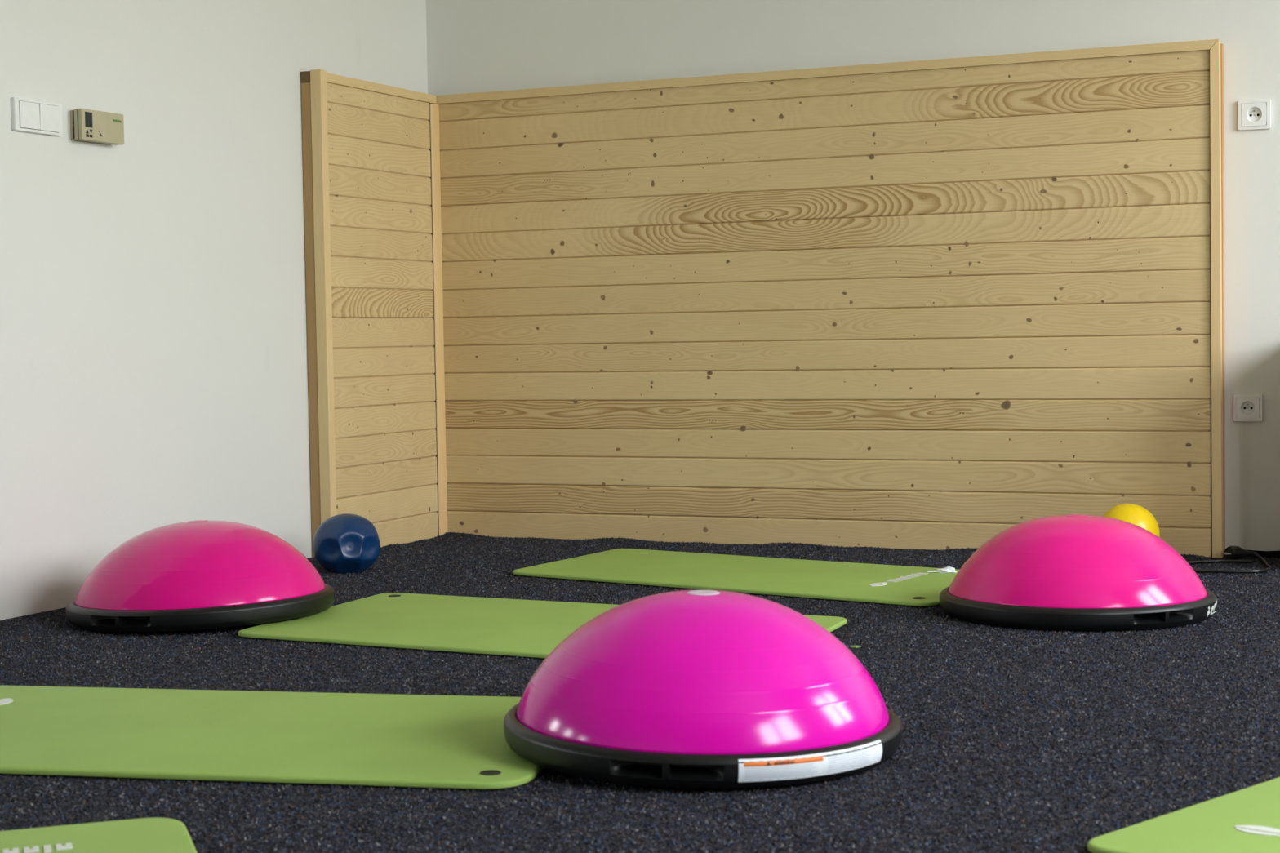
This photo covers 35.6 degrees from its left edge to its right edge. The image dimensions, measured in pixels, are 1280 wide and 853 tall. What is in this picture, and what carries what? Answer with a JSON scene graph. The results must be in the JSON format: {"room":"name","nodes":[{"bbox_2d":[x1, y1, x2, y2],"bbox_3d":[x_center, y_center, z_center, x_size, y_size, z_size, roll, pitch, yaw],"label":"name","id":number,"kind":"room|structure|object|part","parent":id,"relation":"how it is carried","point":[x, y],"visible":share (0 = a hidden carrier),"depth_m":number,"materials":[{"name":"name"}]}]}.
{"room":"fitness studio","nodes":[
{"label":"fitness studio","id":0,"kind":"room"},
{"bbox_2d":[0,0,435,620],"bbox_3d":[-1.261,-0.897,5.177,0.200,2.700,2.508,0,3,24],"label":"wall","id":1,"kind":"structure","parent":0,"point":[153,347],"depth_m":5.02,"materials":[{"name":"paint"}]},
{"bbox_2d":[10,97,62,136],"bbox_3d":[-1.392,-0.716,4.612,0.015,0.076,0.163,0,3,24],"label":"light switch","id":2,"kind":"object","parent":1,"relation":"attached to","point":[31,116],"visible":1,"depth_m":4.60,"materials":[{"name":"white plastic"}]},
{"bbox_2d":[70,108,124,145],"bbox_3d":[-1.303,-0.718,4.786,0.041,0.074,0.157,0,3,24],"label":"thermostat","id":3,"kind":"object","parent":1,"relation":"attached to","point":[86,125],"visible":1,"depth_m":4.76,"materials":[{"name":"beige plastic"}]},
{"bbox_3d":[-1.317,-0.718,4.792,0.010,0.069,0.146,0,3,24],"label":"plate","id":4,"kind":"part","parent":3,"relation":"part of","materials":[{"name":"beige plastic"}]},
{"bbox_2d":[300,69,438,556],"bbox_3d":[-0.783,-0.329,5.933,0.068,1.378,0.658,0,3,24],"label":"wall panel","id":5,"kind":"object","parent":1,"relation":"attached to","point":[366,167],"visible":0.97,"depth_m":5.86,"materials":[{"name":"brown wood"}]},
{"bbox_3d":[-0.778,-0.999,5.898,0.033,0.026,0.654,0,3,24],"label":"rail","id":6,"kind":"part","parent":5,"relation":"part of","materials":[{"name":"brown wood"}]},
{"bbox_2d":[0,530,1279,852],"bbox_3d":[-1.354,0.516,2.587,7.600,0.020,7.460,0,3,24],"label":"floor","id":7,"kind":"structure","parent":0,"point":[1014,740],"depth_m":3.13,"materials":[{"name":"carpet"}]},
{"bbox_2d":[0,817,196,852],"bbox_3d":[-0.689,0.539,1.886,0.621,0.012,1.255,-2,3,-18],"label":"exercise mat","id":8,"kind":"object","parent":7,"relation":"on","point":[142,835],"visible":1,"depth_m":2.46,"materials":[{"name":"green plastic"}]},
{"bbox_2d":[66,520,334,631],"bbox_3d":[-0.988,0.321,4.490,0.590,0.218,0.590,1,3,32],"label":"trainer","id":9,"kind":"object","parent":7,"relation":"on","point":[197,574],"visible":1,"depth_m":4.29,"materials":[{"name":"pink plastic"}]},
{"bbox_2d":[0,685,545,789],"bbox_3d":[-0.690,0.481,3.156,1.215,0.012,0.642,0,3,12],"label":"exercise mat","id":10,"kind":"object","parent":7,"relation":"on","point":[431,741],"visible":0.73,"depth_m":3.07,"materials":[{"name":"green plastic"}]},
{"bbox_2d":[312,513,380,573],"bbox_3d":[-0.781,0.311,5.331,0.177,0.158,0.176,0,3,24],"label":"ball","id":11,"kind":"object","parent":7,"relation":"on","point":[344,543],"visible":1,"depth_m":5.27,"materials":[{"name":"blue plastic"}]},
{"bbox_2d":[237,592,847,658],"bbox_3d":[-0.202,0.424,4.218,1.226,0.012,0.751,0,3,24],"label":"exercise mat","id":12,"kind":"object","parent":7,"relation":"on","point":[504,627],"visible":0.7,"depth_m":4.24,"materials":[{"name":"green plastic"}]},
{"bbox_2d":[503,590,902,787],"bbox_3d":[0.091,0.362,2.969,0.590,0.234,0.590,0,3,20],"label":"trainer","id":13,"kind":"object","parent":7,"relation":"on","point":[683,688],"visible":1,"depth_m":2.77,"materials":[{"name":"pink plastic"}]},
{"bbox_2d":[744,748,871,778],"bbox_3d":[0.237,0.463,2.728,0.214,0.023,0.022,-2,3,-31],"label":"print","id":14,"kind":"object","parent":13,"relation":"attached to","point":[759,763],"depth_m":2.71},
{"bbox_2d":[512,548,959,606],"bbox_3d":[0.298,0.376,5.087,1.319,0.012,0.601,1,3,37],"label":"exercise mat","id":15,"kind":"object","parent":7,"relation":"on","point":[879,584],"visible":0.82,"depth_m":5.03,"materials":[{"name":"green plastic"}]},
{"bbox_2d":[927,566,956,573],"bbox_3d":[0.759,0.360,5.012,0.074,0.015,0.038,-1,3,0],"label":"paper scrap","id":16,"kind":"object","parent":15,"relation":"on","point":[948,569],"visible":1,"depth_m":5.00,"materials":[{"name":"white paper"}]},
{"bbox_2d":[849,645,861,648],"bbox_3d":[0.424,0.433,3.919,0.020,0.004,0.008,-1,3,-7],"label":"crumb","id":17,"kind":"object","parent":7,"relation":"on","point":[855,646],"visible":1,"depth_m":3.92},
{"bbox_2d":[939,514,1217,631],"bbox_3d":[0.950,0.299,4.345,0.590,0.212,0.590,-2,3,-18],"label":"trainer","id":18,"kind":"object","parent":7,"relation":"on","point":[1079,572],"visible":1,"depth_m":4.15,"materials":[{"name":"pink plastic"}]},
{"bbox_2d":[1102,503,1159,537],"bbox_3d":[1.288,0.281,5.265,0.162,0.155,0.162,0,3,24],"label":"ball","id":19,"kind":"object","parent":7,"relation":"on","point":[1135,514],"visible":0.38,"depth_m":5.21,"materials":[{"name":"yellow plastic"}]},
{"bbox_2d":[1087,777,1279,852],"bbox_3d":[1.191,0.476,2.578,1.282,0.012,0.619,-3,4,-44],"label":"exercise mat","id":20,"kind":"object","parent":7,"relation":"on","point":[1247,820],"visible":1,"depth_m":2.41,"materials":[{"name":"green plastic"}]},
{"bbox_2d":[1186,559,1253,564],"bbox_3d":[1.398,0.354,5.182,0.388,0.008,0.044,-1,3,-5],"label":"cable","id":21,"kind":"object","parent":7,"relation":"on","point":[1215,560],"visible":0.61,"depth_m":5.20,"materials":[{"name":"black plastic"}]},
{"bbox_2d":[1193,546,1271,573],"bbox_3d":[1.416,0.348,4.987,0.208,0.041,0.668,2,4,45],"label":"power cord","id":22,"kind":"object","parent":7,"relation":"on","point":[1236,553],"visible":0.74,"depth_m":5.22,"materials":[{"name":"black plastic"}]},
{"bbox_2d":[426,0,1279,551],"bbox_3d":[1.507,-0.955,5.439,5.060,2.700,0.200,0,3,24],"label":"wall","id":23,"kind":"structure","parent":0,"point":[473,46],"depth_m":5.58,"materials":[{"name":"paint"}]},
{"bbox_2d":[430,39,1225,558],"bbox_3d":[0.468,-0.339,5.781,2.366,1.374,0.092,0,3,23],"label":"wall panel","id":24,"kind":"object","parent":23,"relation":"attached to","point":[958,303],"visible":0.98,"depth_m":5.71,"materials":[{"name":"brown wood"}]},
{"bbox_3d":[0.448,-1.012,5.737,2.360,0.026,0.033,0,3,24],"label":"rail","id":25,"kind":"part","parent":24,"relation":"part of","materials":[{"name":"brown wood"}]},
{"bbox_2d":[1211,548,1279,558],"bbox_3d":[2.568,0.342,4.931,2.300,0.026,0.008,0,3,24],"label":"baseboard","id":26,"kind":"structure","parent":23,"relation":"attached to","point":[1266,554],"depth_m":5.32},
{"bbox_2d":[1233,394,1262,421],"bbox_3d":[1.622,-0.050,5.322,0.075,0.073,0.010,0,3,24],"label":"wall socket","id":27,"kind":"object","parent":23,"relation":"attached to","point":[1245,406],"visible":1,"depth_m":5.32,"materials":[{"name":"white plastic"}]},
{"bbox_2d":[1237,98,1271,130],"bbox_3d":[1.626,-0.826,5.279,0.083,0.079,0.010,0,3,24],"label":"wall socket","id":28,"kind":"object","parent":23,"relation":"attached to","point":[1252,114],"visible":1,"depth_m":5.28,"materials":[{"name":"white plastic"}]}
]}

